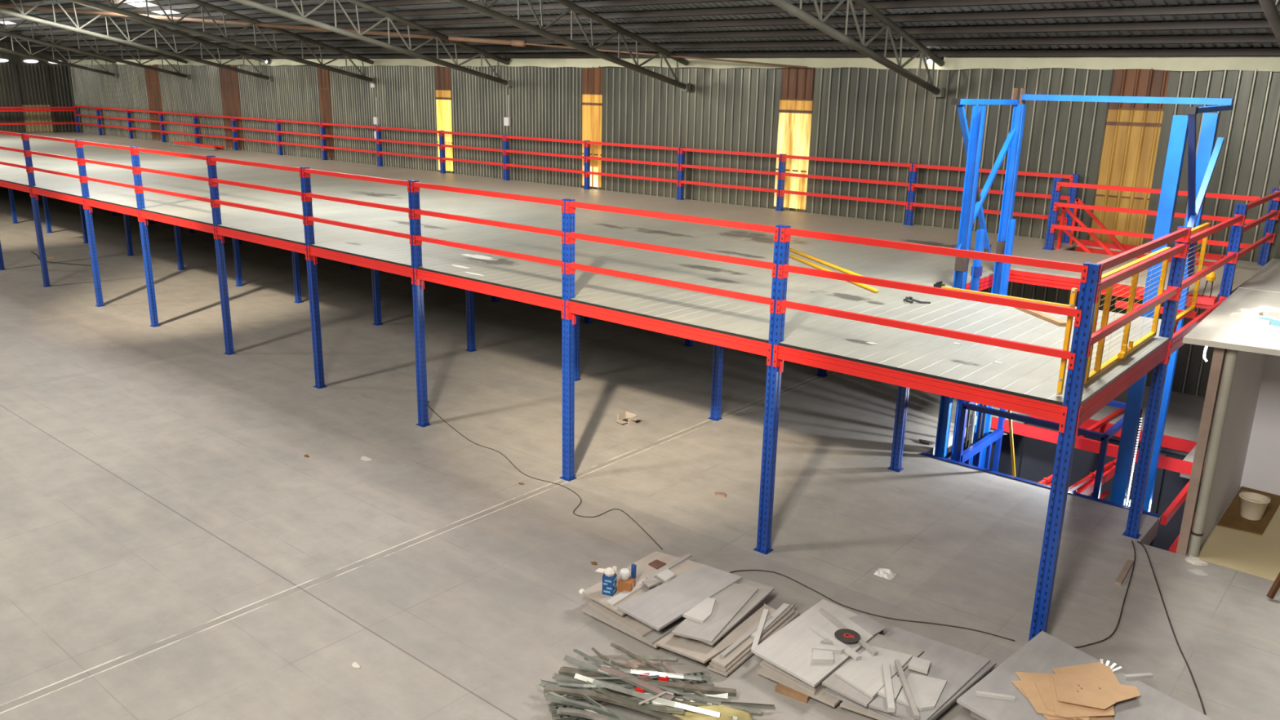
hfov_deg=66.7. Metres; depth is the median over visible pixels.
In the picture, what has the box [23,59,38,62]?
window
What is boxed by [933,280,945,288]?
grinder
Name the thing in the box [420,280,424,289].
cross beam
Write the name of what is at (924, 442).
scrap
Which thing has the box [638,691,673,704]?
metal strip
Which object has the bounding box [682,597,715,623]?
board offcut
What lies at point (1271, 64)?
trim
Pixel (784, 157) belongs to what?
guard rail
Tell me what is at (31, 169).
guard rail
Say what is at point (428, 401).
power cable
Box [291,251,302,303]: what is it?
post
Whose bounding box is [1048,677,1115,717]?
cardboard sheet
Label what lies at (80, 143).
guard rail
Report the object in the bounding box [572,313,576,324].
cross beam
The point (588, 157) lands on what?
guard rail
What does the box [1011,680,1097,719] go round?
cardboard sheet
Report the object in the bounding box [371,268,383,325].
post
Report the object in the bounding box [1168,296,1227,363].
beam
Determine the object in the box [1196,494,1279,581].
floor
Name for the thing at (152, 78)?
window
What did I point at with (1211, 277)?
hard hat
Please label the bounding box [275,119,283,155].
post
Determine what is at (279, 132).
guard rail
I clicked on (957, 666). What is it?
board
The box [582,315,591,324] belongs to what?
post
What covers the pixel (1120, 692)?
cardboard sheet
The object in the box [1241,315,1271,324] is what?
chip
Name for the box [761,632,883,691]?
board
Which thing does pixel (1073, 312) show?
guard rail
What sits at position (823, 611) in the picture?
strip
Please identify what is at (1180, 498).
beam
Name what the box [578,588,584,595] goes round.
scrap
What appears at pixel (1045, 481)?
stair rail
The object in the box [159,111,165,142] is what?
post
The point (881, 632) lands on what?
board
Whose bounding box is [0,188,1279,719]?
floor
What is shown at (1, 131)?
guard rail
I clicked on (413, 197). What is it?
post
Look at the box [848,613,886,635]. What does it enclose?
board
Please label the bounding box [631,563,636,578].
packet
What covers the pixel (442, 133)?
guard rail
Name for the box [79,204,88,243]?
post
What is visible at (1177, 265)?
post
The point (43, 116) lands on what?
window
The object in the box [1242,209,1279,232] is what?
guard rail
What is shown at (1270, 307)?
chip
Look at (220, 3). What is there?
roof purlin
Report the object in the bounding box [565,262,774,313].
guard rail
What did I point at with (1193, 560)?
scrap
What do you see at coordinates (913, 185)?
guard rail
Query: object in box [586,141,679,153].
guard rail
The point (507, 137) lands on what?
guard rail
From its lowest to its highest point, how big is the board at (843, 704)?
0.027 m
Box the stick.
[1114,559,1133,586]
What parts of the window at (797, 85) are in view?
pane, pane, pane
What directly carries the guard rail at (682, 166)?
attached to the post at (780, 184)
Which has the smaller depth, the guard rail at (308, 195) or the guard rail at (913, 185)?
the guard rail at (308, 195)
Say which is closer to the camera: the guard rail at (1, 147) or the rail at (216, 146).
the guard rail at (1, 147)
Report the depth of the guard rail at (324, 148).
30.96 m
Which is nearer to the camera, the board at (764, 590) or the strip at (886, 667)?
the strip at (886, 667)
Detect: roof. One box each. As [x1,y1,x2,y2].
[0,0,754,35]
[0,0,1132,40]
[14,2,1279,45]
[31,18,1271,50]
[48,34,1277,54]
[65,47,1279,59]
[1182,257,1279,355]
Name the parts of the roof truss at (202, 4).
plate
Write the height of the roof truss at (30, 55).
4.221 m
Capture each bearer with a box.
[689,656,715,666]
[774,683,811,703]
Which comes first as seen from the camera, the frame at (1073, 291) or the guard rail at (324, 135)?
the frame at (1073, 291)
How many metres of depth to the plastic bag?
10.29 m
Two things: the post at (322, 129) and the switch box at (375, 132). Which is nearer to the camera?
the switch box at (375, 132)
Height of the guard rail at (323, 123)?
0.140 m
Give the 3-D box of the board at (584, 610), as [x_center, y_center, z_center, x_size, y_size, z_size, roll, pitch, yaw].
[0.237,2.370,9.535,0.980,0.022,1.350,14,20,38]
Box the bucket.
[1239,490,1271,520]
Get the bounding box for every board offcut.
[641,576,660,588]
[656,568,675,582]
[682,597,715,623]
[811,644,847,653]
[812,648,834,664]
[820,638,843,644]
[835,645,912,698]
[877,675,902,702]
[896,672,946,711]
[907,656,930,674]
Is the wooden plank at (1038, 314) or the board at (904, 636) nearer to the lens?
the board at (904, 636)
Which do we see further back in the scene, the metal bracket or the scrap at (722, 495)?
the scrap at (722, 495)
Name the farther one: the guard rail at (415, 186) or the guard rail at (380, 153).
the guard rail at (380, 153)
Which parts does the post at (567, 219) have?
plate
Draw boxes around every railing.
[1056,207,1115,255]
[1068,197,1126,252]
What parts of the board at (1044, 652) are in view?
board strip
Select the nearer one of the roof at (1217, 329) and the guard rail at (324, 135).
the roof at (1217, 329)
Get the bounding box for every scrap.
[351,662,359,668]
[360,456,373,461]
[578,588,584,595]
[715,492,726,497]
[902,296,930,303]
[919,439,934,444]
[1185,555,1208,565]
[1186,568,1208,576]
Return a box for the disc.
[834,628,860,643]
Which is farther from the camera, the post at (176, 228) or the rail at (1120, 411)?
the post at (176, 228)
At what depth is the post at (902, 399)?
13.03 m
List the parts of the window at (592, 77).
pane, pane, pane, bright pane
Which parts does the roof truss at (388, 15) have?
plate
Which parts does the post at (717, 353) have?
plate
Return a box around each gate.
[1084,246,1170,383]
[1174,222,1210,324]
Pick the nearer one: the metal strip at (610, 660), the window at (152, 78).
the metal strip at (610, 660)
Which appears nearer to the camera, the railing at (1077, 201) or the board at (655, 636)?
the board at (655, 636)
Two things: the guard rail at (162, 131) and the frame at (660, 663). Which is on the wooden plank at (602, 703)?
the frame at (660, 663)
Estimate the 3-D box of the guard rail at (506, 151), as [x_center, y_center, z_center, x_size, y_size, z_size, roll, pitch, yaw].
[-2.491,-5.356,25.483,2.990,0.140,0.119,14,20,38]
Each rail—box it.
[0,106,75,109]
[0,109,76,112]
[0,122,78,125]
[0,130,22,139]
[0,146,25,156]
[0,161,27,172]
[22,133,75,146]
[24,150,78,164]
[26,166,80,182]
[73,105,96,110]
[74,114,97,118]
[75,122,98,128]
[75,140,131,154]
[78,158,133,173]
[80,176,136,192]
[96,106,126,111]
[97,115,128,121]
[97,124,128,130]
[126,109,159,113]
[127,118,160,124]
[128,127,161,133]
[131,146,208,164]
[133,166,210,186]
[135,186,212,207]
[159,111,193,117]
[160,120,194,126]
[161,130,195,137]
[167,142,216,150]
[173,141,215,147]
[178,141,224,148]
[193,114,231,120]
[194,124,232,130]
[195,133,233,141]
[208,156,301,177]
[209,177,303,201]
[212,199,305,224]
[231,116,276,124]
[232,127,277,134]
[233,137,278,146]
[276,120,320,127]
[277,130,321,138]
[278,142,322,150]
[301,168,409,191]
[303,192,410,218]
[305,215,412,244]
[320,122,377,131]
[321,134,377,143]
[322,146,377,155]
[377,126,439,136]
[377,138,439,149]
[377,151,440,162]
[410,182,564,213]
[411,208,564,243]
[412,235,564,273]
[440,131,503,140]
[440,144,503,155]
[440,157,504,168]
[504,135,585,146]
[504,149,585,161]
[504,163,585,177]
[565,200,778,241]
[565,231,776,277]
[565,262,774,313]
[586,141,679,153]
[586,156,679,169]
[586,171,678,186]
[679,180,778,195]
[680,147,780,161]
[680,164,779,178]
[775,299,1075,369]
[777,263,1081,326]
[779,189,908,208]
[780,172,910,190]
[780,227,1088,283]
[781,155,912,171]
[909,202,1067,225]
[911,182,1070,203]
[912,164,1073,182]
[1039,475,1052,485]
[1050,224,1251,248]
[1053,202,1254,223]
[1056,182,1260,200]
[1068,461,1113,499]
[1079,408,1124,437]
[1087,285,1181,357]
[1095,243,1188,303]
[1096,227,1191,283]
[1115,288,1216,318]
[1179,251,1239,298]
[1186,213,1245,253]
[1237,232,1275,258]
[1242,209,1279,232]
[1246,190,1279,210]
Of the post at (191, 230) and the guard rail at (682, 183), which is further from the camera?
the post at (191, 230)
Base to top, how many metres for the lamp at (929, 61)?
0.215 m
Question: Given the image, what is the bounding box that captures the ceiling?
[0,0,1279,56]
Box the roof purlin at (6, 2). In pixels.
[0,0,49,4]
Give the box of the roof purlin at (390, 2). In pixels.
[0,0,493,28]
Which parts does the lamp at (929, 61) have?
bulb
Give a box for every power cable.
[31,251,91,266]
[427,400,662,550]
[728,569,1014,641]
[1073,540,1135,648]
[1137,541,1206,715]
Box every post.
[0,241,4,270]
[8,188,17,223]
[21,133,51,287]
[41,195,52,233]
[73,105,79,133]
[75,139,105,306]
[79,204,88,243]
[95,106,102,135]
[123,213,134,256]
[125,108,133,138]
[129,146,160,327]
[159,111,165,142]
[173,224,184,270]
[189,228,194,233]
[193,113,199,143]
[206,155,235,355]
[231,115,238,150]
[231,237,243,286]
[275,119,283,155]
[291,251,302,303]
[299,166,327,388]
[320,124,327,159]
[349,264,356,270]
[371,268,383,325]
[375,125,384,166]
[407,179,431,427]
[439,130,445,173]
[465,289,476,351]
[490,295,498,302]
[502,134,510,180]
[559,198,577,481]
[574,314,581,381]
[582,140,591,189]
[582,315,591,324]
[676,146,684,199]
[683,338,693,346]
[707,344,723,421]
[753,224,791,555]
[774,153,786,211]
[815,368,827,377]
[887,385,909,471]
[903,162,918,225]
[1028,262,1102,641]
[1042,177,1062,249]
[1061,173,1079,243]
[1122,226,1191,539]
[1217,203,1247,301]
[1257,187,1279,266]
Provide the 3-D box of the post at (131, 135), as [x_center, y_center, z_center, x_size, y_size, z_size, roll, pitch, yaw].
[-21.400,-9.910,40.806,0.170,1.205,0.150,14,20,38]
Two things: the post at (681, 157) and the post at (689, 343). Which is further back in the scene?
the post at (681, 157)
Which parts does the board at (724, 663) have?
board strip, board strip, board strip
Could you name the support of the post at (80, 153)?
on the floor at (171, 548)
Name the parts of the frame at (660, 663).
frame, frame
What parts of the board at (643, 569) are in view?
board strip, board strip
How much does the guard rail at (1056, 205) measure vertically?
0.140 m
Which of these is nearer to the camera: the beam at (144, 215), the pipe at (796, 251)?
the pipe at (796, 251)
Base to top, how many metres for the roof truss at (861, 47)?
4.221 m
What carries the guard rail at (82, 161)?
attached to the post at (80, 153)
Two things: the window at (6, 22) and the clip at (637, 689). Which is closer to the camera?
the clip at (637, 689)
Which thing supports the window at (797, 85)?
in the wall at (859, 113)
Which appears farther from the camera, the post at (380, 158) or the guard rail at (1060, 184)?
the post at (380, 158)
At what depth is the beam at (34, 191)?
21.88 m
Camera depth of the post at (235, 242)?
23.82 m
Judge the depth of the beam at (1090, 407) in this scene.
9.36 m
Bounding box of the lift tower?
[933,88,1233,511]
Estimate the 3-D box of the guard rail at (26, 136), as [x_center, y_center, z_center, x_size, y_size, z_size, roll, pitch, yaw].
[-13.072,-4.877,21.586,3.020,0.140,0.119,14,20,38]
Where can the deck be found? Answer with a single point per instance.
(1024, 374)
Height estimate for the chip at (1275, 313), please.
0.077 m
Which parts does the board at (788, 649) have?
board strip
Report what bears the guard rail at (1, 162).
attached to the post at (26, 145)
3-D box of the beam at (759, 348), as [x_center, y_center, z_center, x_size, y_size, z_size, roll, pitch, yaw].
[0.262,-0.346,11.130,2.990,0.235,0.119,14,20,38]
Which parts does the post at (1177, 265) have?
plate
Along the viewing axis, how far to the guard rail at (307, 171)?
14.35 m
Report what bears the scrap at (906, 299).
on the deck
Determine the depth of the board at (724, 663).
8.81 m
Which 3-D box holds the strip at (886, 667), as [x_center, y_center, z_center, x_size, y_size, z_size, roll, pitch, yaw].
[2.034,2.671,7.970,0.055,0.040,0.650,4,16,9]
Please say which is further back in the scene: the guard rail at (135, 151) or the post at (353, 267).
the post at (353, 267)
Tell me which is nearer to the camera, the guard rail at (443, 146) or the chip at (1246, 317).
the chip at (1246, 317)
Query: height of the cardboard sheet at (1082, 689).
0.006 m
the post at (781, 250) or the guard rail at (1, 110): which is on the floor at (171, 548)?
the post at (781, 250)
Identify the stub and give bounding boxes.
[547,698,586,710]
[549,699,590,711]
[550,701,590,713]
[552,709,586,719]
[554,714,582,719]
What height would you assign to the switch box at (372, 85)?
0.810 m
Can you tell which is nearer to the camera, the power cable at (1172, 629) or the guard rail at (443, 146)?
the power cable at (1172, 629)
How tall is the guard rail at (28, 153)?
0.140 m
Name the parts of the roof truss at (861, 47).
plate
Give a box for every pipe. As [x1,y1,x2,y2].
[0,4,807,68]
[788,253,878,293]
[789,247,864,276]
[1187,348,1238,557]
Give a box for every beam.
[0,180,31,196]
[30,186,84,208]
[83,198,139,222]
[138,209,215,239]
[214,226,307,260]
[306,245,413,284]
[413,268,564,318]
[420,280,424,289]
[565,300,771,365]
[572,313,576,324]
[772,344,1067,432]
[779,360,783,373]
[965,274,993,291]
[990,416,1192,475]
[1008,269,1217,309]
[1030,415,1196,453]
[1075,339,1172,437]
[1160,467,1204,553]
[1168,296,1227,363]
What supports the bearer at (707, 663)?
on the floor at (171, 548)
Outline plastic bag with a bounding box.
[873,568,896,579]
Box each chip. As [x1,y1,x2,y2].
[1230,312,1276,319]
[1241,308,1262,315]
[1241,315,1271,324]
[1254,309,1269,314]
[1257,306,1279,311]
[1258,305,1279,310]
[1258,317,1279,326]
[1268,310,1279,317]
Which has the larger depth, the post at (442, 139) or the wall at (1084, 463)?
the post at (442, 139)
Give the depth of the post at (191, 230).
32.00 m
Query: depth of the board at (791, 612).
8.87 m
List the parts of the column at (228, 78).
pane, pane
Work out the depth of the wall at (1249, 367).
11.55 m
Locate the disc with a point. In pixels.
(840, 634)
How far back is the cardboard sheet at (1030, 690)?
7.69 m
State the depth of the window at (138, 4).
28.69 m
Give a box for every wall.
[0,23,76,189]
[70,63,1279,399]
[946,422,1200,551]
[1200,350,1266,546]
[1240,354,1279,495]
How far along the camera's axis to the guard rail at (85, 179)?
20.01 m
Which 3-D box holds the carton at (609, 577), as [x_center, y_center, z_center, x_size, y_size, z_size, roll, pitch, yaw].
[-0.325,2.117,9.399,0.187,0.277,0.116,8,17,22]
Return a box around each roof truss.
[0,0,273,80]
[0,7,191,79]
[0,28,119,77]
[69,0,377,83]
[230,0,512,86]
[447,0,690,91]
[766,0,944,97]
[1258,0,1279,46]
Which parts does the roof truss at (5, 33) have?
plate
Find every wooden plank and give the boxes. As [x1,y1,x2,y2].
[589,683,632,705]
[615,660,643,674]
[1014,307,1066,326]
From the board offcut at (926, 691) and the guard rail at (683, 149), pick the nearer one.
the board offcut at (926, 691)
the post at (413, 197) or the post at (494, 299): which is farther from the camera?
the post at (494, 299)
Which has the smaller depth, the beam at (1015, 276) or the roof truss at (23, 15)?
the beam at (1015, 276)
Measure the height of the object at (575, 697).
0.052 m
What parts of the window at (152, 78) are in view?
pane, pane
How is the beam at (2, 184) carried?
attached to the post at (26, 145)
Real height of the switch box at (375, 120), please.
0.810 m
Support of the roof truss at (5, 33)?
attached to the wall at (859, 113)
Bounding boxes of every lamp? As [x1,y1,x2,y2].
[926,53,943,64]
[1203,346,1208,361]
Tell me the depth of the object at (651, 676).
8.09 m
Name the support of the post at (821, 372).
on the floor at (171, 548)
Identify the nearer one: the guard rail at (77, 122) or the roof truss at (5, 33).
the roof truss at (5, 33)
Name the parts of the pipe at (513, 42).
tie rod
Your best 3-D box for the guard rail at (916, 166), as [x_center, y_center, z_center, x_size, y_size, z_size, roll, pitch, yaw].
[6.516,-3.480,18.110,3.000,0.140,0.119,14,20,38]
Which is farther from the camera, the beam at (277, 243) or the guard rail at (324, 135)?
the guard rail at (324, 135)
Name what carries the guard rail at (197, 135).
attached to the post at (233, 122)
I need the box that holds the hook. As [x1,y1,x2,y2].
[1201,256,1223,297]
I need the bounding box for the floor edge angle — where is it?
[920,452,1160,530]
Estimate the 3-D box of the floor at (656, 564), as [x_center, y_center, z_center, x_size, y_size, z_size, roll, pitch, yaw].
[0.171,2.099,9.994,0.130,0.011,0.150,14,20,38]
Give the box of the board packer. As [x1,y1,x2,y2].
[720,600,764,638]
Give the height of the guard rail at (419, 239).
0.140 m
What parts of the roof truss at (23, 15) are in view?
plate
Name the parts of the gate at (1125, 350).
frame rail, frame rail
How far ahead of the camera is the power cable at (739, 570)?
9.49 m
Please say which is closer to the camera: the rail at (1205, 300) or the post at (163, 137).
the rail at (1205, 300)
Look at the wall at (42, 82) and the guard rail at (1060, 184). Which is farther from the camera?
the wall at (42, 82)
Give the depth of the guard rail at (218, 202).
16.33 m
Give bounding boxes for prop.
[1266,572,1279,599]
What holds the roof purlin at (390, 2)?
attached to the ceiling
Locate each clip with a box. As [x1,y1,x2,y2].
[635,687,645,693]
[640,673,649,678]
[657,675,668,681]
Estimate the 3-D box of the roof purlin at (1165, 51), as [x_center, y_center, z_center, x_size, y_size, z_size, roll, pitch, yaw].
[-5.064,-8.463,27.098,55.900,0.125,0.060,14,20,38]
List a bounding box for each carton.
[595,565,617,595]
[617,576,635,591]
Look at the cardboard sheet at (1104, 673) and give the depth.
8.03 m
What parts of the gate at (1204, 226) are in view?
frame rail, frame rail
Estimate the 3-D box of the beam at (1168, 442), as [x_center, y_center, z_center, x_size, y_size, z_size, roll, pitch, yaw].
[7.368,1.083,15.258,2.420,0.170,0.070,14,20,38]
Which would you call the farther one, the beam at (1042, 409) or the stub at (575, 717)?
the beam at (1042, 409)
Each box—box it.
[370,65,375,87]
[373,97,378,124]
[373,111,377,138]
[503,94,510,125]
[615,411,640,426]
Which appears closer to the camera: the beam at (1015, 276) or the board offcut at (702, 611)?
the board offcut at (702, 611)
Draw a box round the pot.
[620,568,630,581]
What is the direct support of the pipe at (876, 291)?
on the deck
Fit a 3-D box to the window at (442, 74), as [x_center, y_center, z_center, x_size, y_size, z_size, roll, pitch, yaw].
[-5.666,-6.972,28.123,0.680,2.950,0.049,14,20,38]
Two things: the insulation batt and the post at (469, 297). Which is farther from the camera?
the post at (469, 297)
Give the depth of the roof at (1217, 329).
10.90 m
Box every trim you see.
[67,46,1279,71]
[1019,422,1167,546]
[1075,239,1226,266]
[1176,346,1226,555]
[1239,287,1279,293]
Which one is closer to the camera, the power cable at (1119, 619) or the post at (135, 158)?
the power cable at (1119, 619)
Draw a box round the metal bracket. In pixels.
[1100,658,1121,671]
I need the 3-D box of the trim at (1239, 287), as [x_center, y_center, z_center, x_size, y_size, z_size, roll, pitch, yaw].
[9.535,-0.609,11.898,3.866,0.013,0.025,14,20,37]
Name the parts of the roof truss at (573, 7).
plate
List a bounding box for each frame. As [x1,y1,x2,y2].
[631,660,675,682]
[941,285,1077,395]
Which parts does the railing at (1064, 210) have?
sloping rail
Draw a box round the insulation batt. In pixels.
[662,705,757,719]
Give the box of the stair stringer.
[1076,458,1116,495]
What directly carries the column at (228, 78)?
in the wall at (859, 113)
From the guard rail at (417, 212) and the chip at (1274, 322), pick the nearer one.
the chip at (1274, 322)
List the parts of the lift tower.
hoist chain, guide rail, hydraulic rod, hoist chain, hoist chain, guide rail, led strip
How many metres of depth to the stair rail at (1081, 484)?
13.35 m
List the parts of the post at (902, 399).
plate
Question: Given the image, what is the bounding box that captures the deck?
[0,132,1263,405]
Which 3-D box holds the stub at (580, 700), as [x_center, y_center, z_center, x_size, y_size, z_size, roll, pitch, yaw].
[-0.590,2.825,7.987,0.329,0.040,0.050,-2,16,-12]
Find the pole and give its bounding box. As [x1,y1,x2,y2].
[1008,409,1015,476]
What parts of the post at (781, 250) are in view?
plate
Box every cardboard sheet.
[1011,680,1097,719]
[1015,671,1113,719]
[1020,681,1076,719]
[1034,673,1089,719]
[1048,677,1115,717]
[1052,662,1119,684]
[1052,673,1115,709]
[1107,682,1140,702]
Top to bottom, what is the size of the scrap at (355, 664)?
0.006 m
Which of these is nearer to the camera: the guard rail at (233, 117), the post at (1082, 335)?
the post at (1082, 335)
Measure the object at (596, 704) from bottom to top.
0.038 m
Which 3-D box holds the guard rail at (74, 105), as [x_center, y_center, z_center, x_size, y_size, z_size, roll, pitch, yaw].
[-24.657,-11.219,43.300,2.420,0.140,0.119,14,20,38]
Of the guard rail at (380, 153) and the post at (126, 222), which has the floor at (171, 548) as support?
the post at (126, 222)
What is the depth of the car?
13.47 m
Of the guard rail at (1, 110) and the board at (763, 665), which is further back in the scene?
the guard rail at (1, 110)
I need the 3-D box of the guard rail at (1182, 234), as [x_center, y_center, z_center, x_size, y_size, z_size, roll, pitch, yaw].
[4.780,-1.029,9.217,0.122,0.150,3.247,14,20,38]
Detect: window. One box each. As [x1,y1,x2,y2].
[0,21,14,24]
[0,58,8,62]
[22,105,53,133]
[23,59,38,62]
[128,1,178,14]
[144,64,162,139]
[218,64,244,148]
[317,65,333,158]
[435,65,453,171]
[582,66,602,186]
[773,66,814,209]
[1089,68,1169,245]
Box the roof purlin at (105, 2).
[0,0,163,13]
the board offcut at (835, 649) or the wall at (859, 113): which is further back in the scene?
the wall at (859, 113)
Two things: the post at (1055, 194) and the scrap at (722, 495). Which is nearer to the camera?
the scrap at (722, 495)
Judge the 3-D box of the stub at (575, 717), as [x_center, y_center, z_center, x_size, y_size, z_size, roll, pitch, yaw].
[-0.520,2.855,7.799,0.329,0.040,0.050,-2,16,-12]
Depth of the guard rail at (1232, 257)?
11.74 m
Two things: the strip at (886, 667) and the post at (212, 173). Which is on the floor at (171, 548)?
the post at (212, 173)
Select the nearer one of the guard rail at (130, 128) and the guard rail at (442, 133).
the guard rail at (442, 133)
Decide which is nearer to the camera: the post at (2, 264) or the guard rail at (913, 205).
the guard rail at (913, 205)
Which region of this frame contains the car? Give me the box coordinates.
[955,400,1125,498]
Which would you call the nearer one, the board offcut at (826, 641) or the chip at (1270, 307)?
the board offcut at (826, 641)
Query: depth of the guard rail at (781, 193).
20.09 m
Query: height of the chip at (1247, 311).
0.071 m
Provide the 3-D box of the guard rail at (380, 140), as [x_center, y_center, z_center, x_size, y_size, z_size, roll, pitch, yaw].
[-6.875,-6.444,29.025,3.010,0.140,0.119,14,20,38]
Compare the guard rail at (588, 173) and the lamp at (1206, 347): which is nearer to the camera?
the lamp at (1206, 347)
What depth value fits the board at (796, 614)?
8.67 m
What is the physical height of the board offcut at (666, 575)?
0.021 m
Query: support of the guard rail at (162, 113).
attached to the post at (195, 119)
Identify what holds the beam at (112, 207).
attached to the post at (135, 158)
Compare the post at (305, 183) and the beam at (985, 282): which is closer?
the beam at (985, 282)
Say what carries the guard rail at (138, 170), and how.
attached to the post at (135, 158)
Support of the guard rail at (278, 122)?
attached to the post at (322, 129)
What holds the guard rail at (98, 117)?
attached to the post at (131, 135)
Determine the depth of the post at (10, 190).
33.10 m
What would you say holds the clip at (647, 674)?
on the metal strip at (610, 660)
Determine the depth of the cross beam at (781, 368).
10.20 m
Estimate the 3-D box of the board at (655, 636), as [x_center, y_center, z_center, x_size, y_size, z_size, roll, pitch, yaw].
[0.205,2.347,9.529,0.870,0.021,1.330,14,20,38]
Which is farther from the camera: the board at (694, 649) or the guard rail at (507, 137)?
the guard rail at (507, 137)
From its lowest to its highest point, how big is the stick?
0.030 m
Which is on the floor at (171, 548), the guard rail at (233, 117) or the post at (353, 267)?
the post at (353, 267)
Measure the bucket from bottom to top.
0.285 m
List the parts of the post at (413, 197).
plate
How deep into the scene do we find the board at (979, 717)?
7.80 m
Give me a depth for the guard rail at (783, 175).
19.98 m
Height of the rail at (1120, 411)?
0.100 m
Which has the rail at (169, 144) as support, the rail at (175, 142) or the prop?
the rail at (175, 142)
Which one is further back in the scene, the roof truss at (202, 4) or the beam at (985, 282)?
the roof truss at (202, 4)
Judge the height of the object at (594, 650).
0.029 m
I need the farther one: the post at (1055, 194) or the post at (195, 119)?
the post at (195, 119)
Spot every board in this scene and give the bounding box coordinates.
[582,551,707,616]
[582,604,671,648]
[585,605,685,644]
[588,600,655,637]
[617,564,742,631]
[655,603,776,663]
[671,582,758,643]
[697,578,774,645]
[706,609,799,675]
[709,607,794,672]
[711,603,795,668]
[751,599,879,687]
[757,666,841,706]
[760,662,824,694]
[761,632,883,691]
[764,630,883,687]
[822,633,924,706]
[825,669,992,719]
[826,666,994,719]
[840,701,937,719]
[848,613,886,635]
[868,640,990,719]
[884,626,995,719]
[956,631,1211,719]
[970,711,986,719]
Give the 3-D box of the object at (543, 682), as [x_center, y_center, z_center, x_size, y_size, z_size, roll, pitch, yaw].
[-0.038,2.783,7.931,1.678,0.077,0.093,5,16,15]
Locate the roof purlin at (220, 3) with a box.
[0,0,306,22]
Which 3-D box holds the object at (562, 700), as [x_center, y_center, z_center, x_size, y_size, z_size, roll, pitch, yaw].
[-0.225,2.834,7.718,1.156,0.097,0.066,8,17,22]
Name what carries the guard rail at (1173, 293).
attached to the post at (1082, 335)
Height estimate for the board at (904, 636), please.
0.024 m
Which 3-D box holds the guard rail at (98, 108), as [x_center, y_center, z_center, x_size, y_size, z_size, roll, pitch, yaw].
[-22.557,-10.697,41.603,3.020,0.140,0.119,14,20,38]
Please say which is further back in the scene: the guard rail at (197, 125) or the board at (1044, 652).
the guard rail at (197, 125)
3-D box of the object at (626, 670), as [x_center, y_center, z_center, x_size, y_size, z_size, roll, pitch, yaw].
[0.070,2.652,8.229,0.911,0.074,0.083,4,16,9]
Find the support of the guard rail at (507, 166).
attached to the post at (586, 149)
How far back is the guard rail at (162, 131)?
38.15 m
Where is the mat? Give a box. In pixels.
[1216,486,1279,535]
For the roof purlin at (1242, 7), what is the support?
attached to the ceiling
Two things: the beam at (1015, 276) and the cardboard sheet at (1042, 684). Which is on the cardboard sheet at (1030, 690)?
the cardboard sheet at (1042, 684)
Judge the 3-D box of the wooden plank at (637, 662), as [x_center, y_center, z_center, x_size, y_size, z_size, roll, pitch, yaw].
[-0.116,2.700,8.470,0.428,0.030,0.141,-8,18,-29]
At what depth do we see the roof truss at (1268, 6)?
11.22 m
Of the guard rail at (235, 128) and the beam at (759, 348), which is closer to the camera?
the beam at (759, 348)
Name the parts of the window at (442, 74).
pane, pane, pane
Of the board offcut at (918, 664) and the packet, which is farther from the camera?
the packet
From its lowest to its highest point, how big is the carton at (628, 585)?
0.107 m
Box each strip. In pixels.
[608,655,639,675]
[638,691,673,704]
[818,608,877,655]
[881,661,895,712]
[893,659,919,719]
[1123,672,1153,679]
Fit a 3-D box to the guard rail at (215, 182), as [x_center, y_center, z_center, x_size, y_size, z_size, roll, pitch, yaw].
[-6.413,-2.863,16.299,2.960,0.140,0.119,14,20,38]

